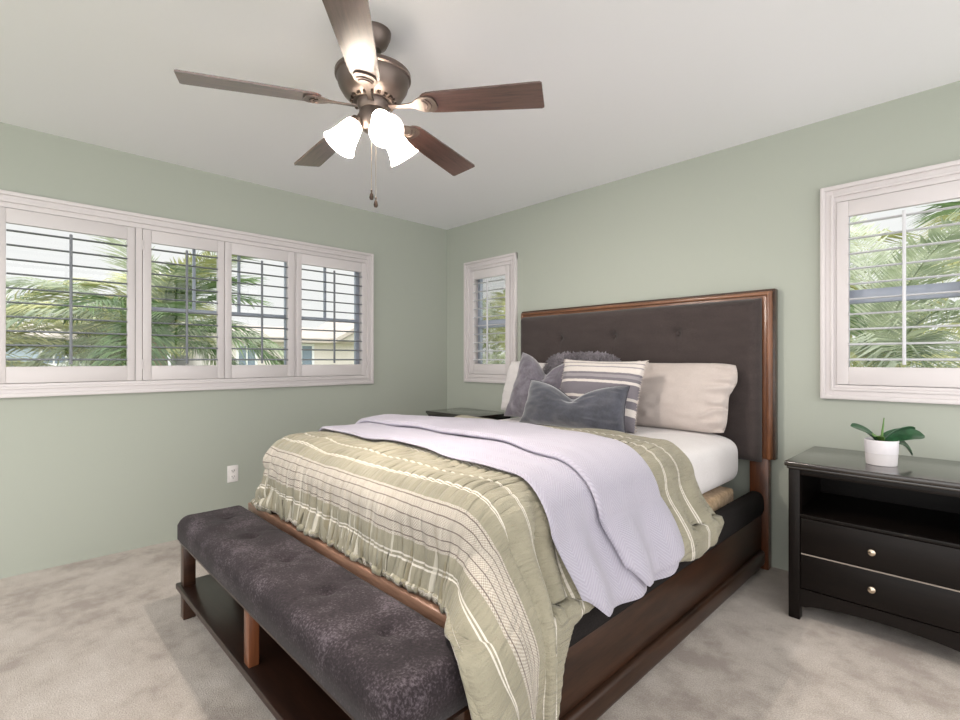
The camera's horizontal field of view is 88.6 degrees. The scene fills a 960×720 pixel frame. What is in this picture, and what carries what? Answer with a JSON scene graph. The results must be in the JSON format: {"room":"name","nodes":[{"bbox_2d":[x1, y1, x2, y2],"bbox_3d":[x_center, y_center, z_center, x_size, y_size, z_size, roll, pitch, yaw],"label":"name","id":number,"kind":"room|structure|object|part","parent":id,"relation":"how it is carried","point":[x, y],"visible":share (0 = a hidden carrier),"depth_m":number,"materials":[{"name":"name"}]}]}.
{"room":"bedroom","nodes":[
{"label":"bedroom","id":0,"kind":"room"},
{"bbox_2d":[0,122,446,578],"bbox_3d":[-1.911,-0.051,3.359,4.300,2.440,0.140,0,0,-44],"label":"wall","id":1,"kind":"structure","parent":0,"point":[83,477],"depth_m":3.20,"materials":[{"name":"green paint"}]},
{"bbox_2d":[0,189,373,397],"bbox_3d":[-1.841,-0.351,3.407,2.449,1.108,0.170,0,0,-44],"label":"window","id":2,"kind":"structure","parent":1,"relation":"in","point":[8,199],"depth_m":3.26,"materials":[{"name":"white wood"}]},
{"bbox_2d":[0,207,134,383],"bbox_3d":[-2.355,-0.345,2.825,0.618,0.942,0.082,0,0,-43],"label":"window shutter","id":3,"kind":"object","parent":2,"relation":"attached to","point":[35,374],"visible":1,"depth_m":2.80,"materials":[{"name":"white wood"}]},
{"bbox_3d":[-2.329,-0.345,2.802,0.014,0.739,0.012,0,0,-44],"label":"tilt rod","id":4,"kind":"part","parent":3,"relation":"part of","materials":[{"name":"grey paint"}]},
{"bbox_2d":[142,229,223,379],"bbox_3d":[-1.938,-0.345,3.231,0.474,0.942,0.081,0,0,-42],"label":"window shutter","id":5,"kind":"object","parent":2,"relation":"attached to","point":[149,372],"visible":1,"depth_m":3.19,"materials":[{"name":"white wood"}]},
{"bbox_3d":[-1.911,-0.345,3.209,0.014,0.739,0.012,0,0,-44],"label":"tilt rod","id":6,"kind":"part","parent":5,"relation":"part of","materials":[{"name":"grey paint"}]},
{"bbox_3d":[-1.870,-0.351,3.437,2.301,0.960,0.047,0,0,-44],"label":"sash","id":7,"kind":"part","parent":2,"relation":"part of","materials":[{"name":"grey plastic"}]},
{"bbox_2d":[224,242,294,377],"bbox_3d":[-1.589,-0.345,3.571,0.496,0.942,0.081,0,0,-42],"label":"window shutter","id":8,"kind":"object","parent":2,"relation":"attached to","point":[230,371],"visible":1,"depth_m":3.54,"materials":[{"name":"white wood"}]},
{"bbox_3d":[-1.569,-0.345,3.542,0.014,0.739,0.012,0,0,-44],"label":"tilt rod","id":9,"kind":"part","parent":8,"relation":"part of","materials":[{"name":"grey paint"}]},
{"bbox_2d":[296,253,366,376],"bbox_3d":[-1.187,-0.345,3.963,0.609,0.942,0.081,0,0,-42],"label":"window shutter","id":10,"kind":"object","parent":2,"relation":"attached to","point":[301,259],"visible":1,"depth_m":3.93,"materials":[{"name":"white wood"}]},
{"bbox_3d":[-1.165,-0.345,3.936,0.014,0.739,0.012,0,0,-44],"label":"tilt rod","id":11,"kind":"part","parent":10,"relation":"part of","materials":[{"name":"grey paint"}]},
{"bbox_2d":[227,465,237,482],"bbox_3d":[-1.726,0.794,3.436,0.072,0.116,0.009,0,0,-44],"label":"wall outlet","id":12,"kind":"object","parent":1,"relation":"attached to","point":[232,471],"visible":1,"depth_m":3.43,"materials":[{"name":"white plastic"}]},
{"bbox_2d":[0,0,959,229],"bbox_3d":[-0.204,-1.321,1.707,4.440,0.100,4.890,0,0,-44],"label":"ceiling","id":13,"kind":"structure","parent":0,"point":[630,87],"depth_m":2.22,"materials":[{"name":"white paint"}]},
{"bbox_2d":[174,0,544,207],"bbox_3d":[-0.435,-0.923,1.944,1.285,0.696,1.243,0,0,-44],"label":"ceiling fan","id":14,"kind":"object","parent":13,"relation":"hanging from","point":[374,83],"visible":1,"depth_m":1.82,"materials":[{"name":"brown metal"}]},
{"bbox_3d":[-0.805,-0.964,1.743,0.463,0.007,0.131,-3,12,-23],"label":"blade","id":15,"kind":"part","parent":14,"relation":"part of","materials":[{"name":"brown wood"}]},
{"bbox_3d":[-0.695,-0.964,2.231,0.131,0.007,0.463,-15,7,-41],"label":"blade","id":16,"kind":"part","parent":14,"relation":"part of","materials":[{"name":"brown wood"}]},
{"bbox_3d":[-0.563,-0.970,1.849,0.192,0.006,0.080,-3,12,-23],"label":"blade arm","id":17,"kind":"part","parent":14,"relation":"part of","materials":[{"name":"grey metal"}]},
{"bbox_3d":[-0.522,-0.847,1.865,0.136,0.141,0.126,0,0,-44],"label":"lamp shade","id":18,"kind":"part","parent":14,"relation":"part of","materials":[{"name":"white glass"}]},
{"bbox_3d":[-0.375,-0.964,1.487,0.131,0.007,0.463,11,2,-6],"label":"blade","id":19,"kind":"part","parent":14,"relation":"part of","materials":[{"name":"brown wood"}]},
{"bbox_3d":[-0.401,-0.970,1.750,0.080,0.006,0.192,11,2,-6],"label":"blade arm","id":20,"kind":"part","parent":14,"relation":"part of"},
{"bbox_3d":[-0.410,-0.766,1.861,0.002,0.250,0.014,0,0,-5],"label":"pull chain","id":21,"kind":"part","parent":14,"relation":"part of","materials":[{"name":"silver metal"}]},
{"bbox_3d":[-0.363,-0.880,1.819,0.042,0.070,0.064,0,0,-44],"label":"light bulb","id":22,"kind":"part","parent":14,"relation":"part of","materials":[{"name":"white glass"}]},
{"bbox_3d":[-0.353,-0.856,1.796,0.126,0.142,0.141,0,0,-44],"label":"lamp shade","id":23,"kind":"part","parent":14,"relation":"part of","materials":[{"name":"white glass"}]},
{"bbox_3d":[-0.326,-0.856,2.004,0.141,0.142,0.128,0,0,-44],"label":"lamp shade","id":24,"kind":"part","parent":14,"relation":"part of","materials":[{"name":"white glass"}]},
{"bbox_3d":[-0.331,-0.970,2.049,0.080,0.006,0.192,-13,-9,30],"label":"blade arm","id":25,"kind":"part","parent":14,"relation":"part of","materials":[{"name":"grey metal"}]},
{"bbox_3d":[-0.257,-0.970,1.874,0.192,0.006,0.080,3,-10,13],"label":"blade arm","id":26,"kind":"part","parent":14,"relation":"part of"},
{"bbox_3d":[-0.197,-0.964,2.277,0.131,0.007,0.463,-13,-9,30],"label":"blade","id":27,"kind":"part","parent":14,"relation":"part of","materials":[{"name":"brown wood"}]},
{"bbox_3d":[0.001,-0.964,1.817,0.463,0.007,0.131,3,-10,13],"label":"blade","id":28,"kind":"part","parent":14,"relation":"part of","materials":[{"name":"brown wood"}]},
{"bbox_2d":[0,539,959,719],"bbox_3d":[-0.204,1.229,1.707,4.440,0.120,4.890,0,0,-44],"label":"floor","id":29,"kind":"structure","parent":0,"point":[107,637],"depth_m":1.89,"materials":[{"name":"beige carpet"}]},
{"bbox_2d":[176,505,471,719],"bbox_3d":[-0.682,0.934,1.729,0.290,0.471,1.740,0,0,-44],"label":"storage bench","id":30,"kind":"object","parent":29,"relation":"on","point":[313,639],"visible":0.98,"depth_m":1.46,"materials":[{"name":"grey fabric"}]},
{"bbox_3d":[-1.329,1.002,2.241,0.050,0.334,0.050,0,0,-44],"label":"leg","id":31,"kind":"part","parent":30,"relation":"part of","materials":[{"name":"brown wood"}]},
{"bbox_2d":[176,574,351,719],"bbox_3d":[-0.684,1.034,1.728,0.285,0.026,1.740,0,0,-44],"label":"shelf","id":32,"kind":"object","parent":30,"relation":"attached to","point":[288,692],"depth_m":1.66,"materials":[{"name":"brown wood"}]},
{"bbox_3d":[-0.036,1.002,1.217,0.050,0.334,0.050,0,0,-44],"label":"leg","id":33,"kind":"part","parent":30,"relation":"part of","materials":[{"name":"brown wood"}]},
{"bbox_2d":[426,408,510,419],"bbox_3d":[-0.107,0.808,4.258,0.431,0.722,0.648,0,0,-44],"label":"nightstand","id":34,"kind":"object","parent":29,"relation":"on","point":[452,412],"visible":0.12,"depth_m":4.19,"materials":[{"name":"black paint"}]},
{"bbox_2d":[248,288,777,719],"bbox_3d":[0.221,0.387,2.633,2.234,1.565,1.847,0,0,-44],"label":"bed","id":35,"kind":"object","parent":29,"relation":"on","point":[607,656],"visible":0.44,"depth_m":2.72,"materials":[{"name":"brown wood"}]},
{"bbox_3d":[-0.552,0.928,1.856,0.041,0.442,1.680,0,0,-44],"label":"footboard","id":36,"kind":"part","parent":35,"relation":"part of","materials":[{"name":"brown wood"}]},
{"bbox_3d":[0.977,-0.347,3.369,0.034,0.073,1.823,0,0,-44],"label":"headboard moulding","id":37,"kind":"part","parent":35,"relation":"part of","materials":[{"name":"brown wood"}]},
{"bbox_3d":[1.004,0.079,3.395,0.050,0.950,1.847,0,0,-44],"label":"headboard","id":38,"kind":"part","parent":35,"relation":"part of","materials":[{"name":"brown fabric"}]},
{"bbox_3d":[0.799,0.988,2.034,2.134,0.242,0.052,0,0,-44],"label":"rail","id":39,"kind":"part","parent":35,"relation":"part of","materials":[{"name":"brown wood"}]},
{"bbox_3d":[0.816,1.096,2.004,2.115,0.078,0.034,0,0,-44],"label":"rail moulding","id":40,"kind":"part","parent":35,"relation":"part of","materials":[{"name":"brown wood"}]},
{"bbox_3d":[0.795,1.139,2.038,2.134,0.060,0.051,0,0,-44],"label":"rail","id":41,"kind":"part","parent":35,"relation":"part of","materials":[{"name":"brown wood"}]},
{"bbox_2d":[702,486,732,510],"bbox_3d":[0.175,0.822,2.565,1.920,0.245,1.520,0,0,-44],"label":"box spring","id":42,"kind":"object","parent":35,"relation":"on","point":[718,497],"visible":0.12,"depth_m":2.58,"materials":[{"name":"beige fabric"}]},
{"bbox_2d":[501,417,737,493],"bbox_3d":[0.201,0.553,2.588,2.020,0.292,1.543,0,0,-44],"label":"mattress","id":43,"kind":"object","parent":42,"relation":"on","point":[713,458],"visible":0.13,"depth_m":2.55,"materials":[{"name":"white fabric"}]},
{"bbox_2d":[250,415,723,719],"bbox_3d":[-0.082,0.732,2.273,1.675,0.775,1.850,0,0,-44],"label":"comforter","id":44,"kind":"object","parent":43,"relation":"on","point":[474,541],"visible":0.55,"depth_m":1.48,"materials":[{"name":"green fabric"}]},
{"bbox_2d":[318,414,684,616],"bbox_3d":[-0.083,0.540,2.250,0.702,0.477,1.847,0,0,-44],"label":"throw blanket","id":45,"kind":"object","parent":44,"relation":"on","point":[612,528],"visible":0.93,"depth_m":1.71,"materials":[{"name":"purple fabric"}]},
{"bbox_2d":[501,361,547,409],"bbox_3d":[0.439,0.216,3.632,0.223,0.414,0.687,0,0,-42],"label":"pillow","id":46,"kind":"object","parent":43,"relation":"on","point":[513,368],"visible":0.18,"depth_m":3.77,"materials":[{"name":"white fabric"}]},
{"bbox_2d":[504,353,580,416],"bbox_3d":[0.412,0.192,3.275,0.508,0.493,0.234,0,0,36],"label":"cushion","id":47,"kind":"object","parent":43,"relation":"on","point":[529,368],"visible":0.45,"depth_m":3.28,"materials":[{"name":"grey fabric"}]},
{"bbox_2d":[519,379,629,432],"bbox_3d":[0.532,0.268,2.868,0.719,0.293,0.170,0,0,42],"label":"lumbar cushion","id":48,"kind":"object","parent":43,"relation":"on","point":[546,404],"visible":0.92,"depth_m":2.77,"materials":[{"name":"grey fabric"}]},
{"bbox_2d":[542,350,621,374],"bbox_3d":[0.659,0.173,3.266,0.650,0.478,0.277,0,0,41],"label":"cushion","id":49,"kind":"object","parent":43,"relation":"on","point":[554,360],"visible":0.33,"depth_m":3.25,"materials":[{"name":"grey fabric"}]},
{"bbox_2d":[560,359,648,433],"bbox_3d":[0.703,0.204,2.945,0.577,0.423,0.217,0,0,40],"label":"cushion","id":50,"kind":"object","parent":43,"relation":"on","point":[580,378],"visible":0.58,"depth_m":2.88,"materials":[{"name":"grey fabric"}]},
{"bbox_2d":[635,363,737,432],"bbox_3d":[1.152,0.213,2.919,0.223,0.390,0.675,0,0,-41],"label":"pillow","id":51,"kind":"object","parent":43,"relation":"on","point":[694,397],"visible":0.78,"depth_m":2.79,"materials":[{"name":"white fabric"}]},
{"bbox_3d":[1.586,0.854,2.783,0.055,0.630,0.097,0,0,-44],"label":"headboard post","id":52,"kind":"part","parent":35,"relation":"part of","materials":[{"name":"brown wood"}]},
{"bbox_3d":[1.595,0.089,2.734,0.034,0.930,0.051,0,0,-44],"label":"headboard moulding","id":53,"kind":"part","parent":35,"relation":"part of","materials":[{"name":"brown wood"}]},
{"bbox_2d":[784,446,959,651],"bbox_3d":[1.823,0.814,2.189,0.572,0.710,0.688,0,0,-44],"label":"nightstand","id":54,"kind":"object","parent":29,"relation":"on","point":[879,544],"visible":1,"depth_m":2.09,"materials":[{"name":"black paint"}]},
{"bbox_3d":[1.438,0.831,2.244,0.045,0.676,0.045,0,0,-44],"label":"leg","id":55,"kind":"part","parent":54,"relation":"part of","materials":[{"name":"black paint"}]},
{"bbox_3d":[1.609,0.942,2.020,0.030,0.029,0.029,0,0,-44],"label":"knob","id":56,"kind":"part","parent":54,"relation":"part of","materials":[{"name":"silver metal"}]},
{"bbox_3d":[1.609,0.789,2.020,0.030,0.029,0.029,0,0,-44],"label":"knob","id":57,"kind":"part","parent":54,"relation":"part of","materials":[{"name":"silver metal"}]},
{"bbox_3d":[1.645,0.948,2.016,0.020,0.151,0.566,0,0,-44],"label":"drawer","id":58,"kind":"part","parent":54,"relation":"part of","materials":[{"name":"black paint"}]},
{"bbox_3d":[1.645,0.788,2.016,0.020,0.156,0.566,0,0,-44],"label":"drawer","id":59,"kind":"part","parent":54,"relation":"part of","materials":[{"name":"black paint"}]},
{"bbox_2d":[850,418,924,466],"bbox_3d":[1.777,0.356,2.162,0.322,0.205,0.121,0,0,4],"label":"potted plant","id":60,"kind":"object","parent":54,"relation":"on","point":[882,450],"visible":1,"depth_m":2.14,"materials":[{"name":"green plant"}]},
{"bbox_3d":[1.764,0.404,2.163,0.121,0.110,0.121,0,0,-44],"label":"pot","id":61,"kind":"part","parent":60,"relation":"part of","materials":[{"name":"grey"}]},
{"bbox_3d":[1.768,0.308,2.164,0.018,0.108,0.011,0,0,-17],"label":"stem","id":62,"kind":"part","parent":60,"relation":"part of","materials":[{"name":"green plant"}]},
{"bbox_2d":[447,81,959,570],"bbox_3d":[1.336,-0.051,3.207,0.140,2.440,4.890,0,0,-44],"label":"wall","id":63,"kind":"structure","parent":0,"point":[746,216],"depth_m":2.87,"materials":[{"name":"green paint"}]},
{"bbox_2d":[464,252,517,383],"bbox_3d":[0.132,-0.351,4.422,0.170,1.108,0.647,0,0,-44],"label":"window","id":64,"kind":"structure","parent":63,"relation":"in","point":[512,258],"depth_m":4.49,"materials":[{"name":"white wood"}]},
{"bbox_2d":[470,264,509,374],"bbox_3d":[0.086,-0.345,4.380,0.073,0.942,0.494,0,0,-44],"label":"window shutter","id":65,"kind":"object","parent":64,"relation":"attached to","point":[502,369],"visible":0.87,"depth_m":4.36,"materials":[{"name":"white wood"}]},
{"bbox_3d":[0.064,-0.345,4.358,0.012,0.739,0.014,0,0,-44],"label":"tilt rod","id":66,"kind":"part","parent":65,"relation":"part of","materials":[{"name":"white paint"}]},
{"bbox_3d":[0.161,-0.351,4.451,0.047,0.960,0.499,0,0,-44],"label":"sash","id":67,"kind":"part","parent":64,"relation":"part of","materials":[{"name":"grey plastic"}]},
{"bbox_3d":[0.166,-0.351,4.455,0.003,0.928,0.467,0,0,-44],"label":"pane","id":68,"kind":"part","parent":64,"relation":"part of","materials":[{"name":"clear glass"}]},
{"bbox_2d":[820,160,959,404],"bbox_3d":[2.092,-0.351,2.410,0.170,1.108,0.684,0,0,-44],"label":"window","id":69,"kind":"structure","parent":63,"relation":"in","point":[945,172],"depth_m":2.49,"materials":[{"name":"white wood"}]},
{"bbox_2d":[836,180,959,387],"bbox_3d":[2.047,-0.345,2.367,0.073,0.942,0.544,0,0,-44],"label":"window shutter","id":70,"kind":"object","parent":69,"relation":"attached to","point":[882,376],"visible":1,"depth_m":2.40,"materials":[{"name":"white wood"}]},
{"bbox_3d":[2.023,-0.345,2.347,0.012,0.739,0.014,0,0,-44],"label":"tilt rod","id":71,"kind":"part","parent":70,"relation":"part of","materials":[{"name":"white paint"}]},
{"bbox_3d":[2.122,-0.351,2.439,0.047,0.960,0.536,0,0,-44],"label":"sash","id":72,"kind":"part","parent":69,"relation":"part of","materials":[{"name":"grey plastic"}]},
{"label":"outside","id":73,"kind":"structure","parent":0,"visible":0},
{"bbox_3d":[-2.341,4.469,39.840,74.000,0.200,67.000,0,0,-44],"label":"ground","id":74,"kind":"structure","parent":73,"visible":0},
{"bbox_2d":[6,323,124,365],"bbox_3d":[-16.812,1.469,20.158,5.900,5.800,7.900,0,0,-44],"label":"house","id":75,"kind":"structure","parent":74,"relation":"on","point":[20,353],"depth_m":16.86,"materials":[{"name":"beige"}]},
{"bbox_3d":[-14.867,-0.181,17.159,0.600,0.600,0.020,0,0,-44],"label":"pane","id":76,"kind":"part","parent":75,"relation":"part of","materials":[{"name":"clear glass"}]},
{"bbox_2d":[6,277,126,366],"bbox_3d":[-5.948,1.454,5.695,3.317,5.876,3.364,0,0,-31],"label":"palm tree","id":77,"kind":"object","parent":74,"relation":"on","point":[21,339],"visible":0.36,"depth_m":6.10,"materials":[{"name":"green plant"}]},
{"bbox_2d":[6,288,216,364],"bbox_3d":[-5.374,1.724,7.225,3.215,5.339,3.058,0,0,-44],"label":"palm tree","id":78,"kind":"object","parent":74,"relation":"on","point":[35,349],"visible":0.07,"depth_m":6.81,"materials":[{"name":"green plant"}]},
{"bbox_2d":[6,234,283,366],"bbox_3d":[-3.962,1.457,6.020,3.344,5.868,3.318,0,0,-44],"label":"palm tree","id":79,"kind":"object","parent":74,"relation":"on","point":[157,280],"visible":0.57,"depth_m":5.65,"materials":[{"name":"green plant"}]},
{"bbox_2d":[171,319,353,365],"bbox_3d":[-8.152,1.219,24.023,11.300,6.300,8.450,0,0,-44],"label":"house","id":80,"kind":"structure","parent":74,"relation":"on","point":[272,333],"depth_m":20.81,"materials":[{"name":"white paint"}]},
{"bbox_3d":[-8.906,-0.156,18.778,0.600,0.750,0.020,0,0,-44],"label":"pane","id":81,"kind":"part","parent":80,"relation":"part of","materials":[{"name":"clear glass"}]},
{"bbox_3d":[-7.366,-0.181,20.279,0.900,0.800,0.020,0,0,-44],"label":"pane","id":82,"kind":"part","parent":80,"relation":"part of","materials":[{"name":"clear glass"}]},
{"bbox_2d":[499,294,504,363],"bbox_3d":[0.797,1.554,8.804,3.710,5.678,3.302,0,0,-44],"label":"palm tree","id":83,"kind":"object","parent":74,"relation":"on","point":[502,356],"visible":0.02,"depth_m":8.47,"materials":[{"name":"green plant"}]},
{"bbox_2d":[499,289,504,361],"bbox_3d":[1.569,0.878,14.313,5.092,6.992,4.846,0,0,-44],"label":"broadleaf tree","id":84,"kind":"object","parent":74,"relation":"on","point":[500,352],"visible":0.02,"depth_m":13.52,"materials":[{"name":"green plant"}]},
{"bbox_2d":[850,229,933,336],"bbox_3d":[3.263,1.020,5.903,3.048,6.738,3.268,0,0,-44],"label":"palm tree","id":85,"kind":"object","parent":74,"relation":"on","point":[897,234],"visible":0.02,"depth_m":4.67,"materials":[{"name":"green plant"}]},
{"bbox_2d":[850,210,959,408],"bbox_3d":[3.097,1.531,3.662,3.017,5.724,2.975,0,0,-7],"label":"palm tree","id":86,"kind":"object","parent":74,"relation":"on","point":[893,272],"visible":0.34,"depth_m":3.35,"materials":[{"name":"green plant"}]},
{"bbox_2d":[850,198,959,367],"bbox_3d":[5.116,1.202,4.678,4.053,6.373,3.436,0,0,-44],"label":"palm tree","id":87,"kind":"object","parent":74,"relation":"on","point":[944,213],"visible":0.12,"depth_m":4.42,"materials":[{"name":"green plant"}]}
]}

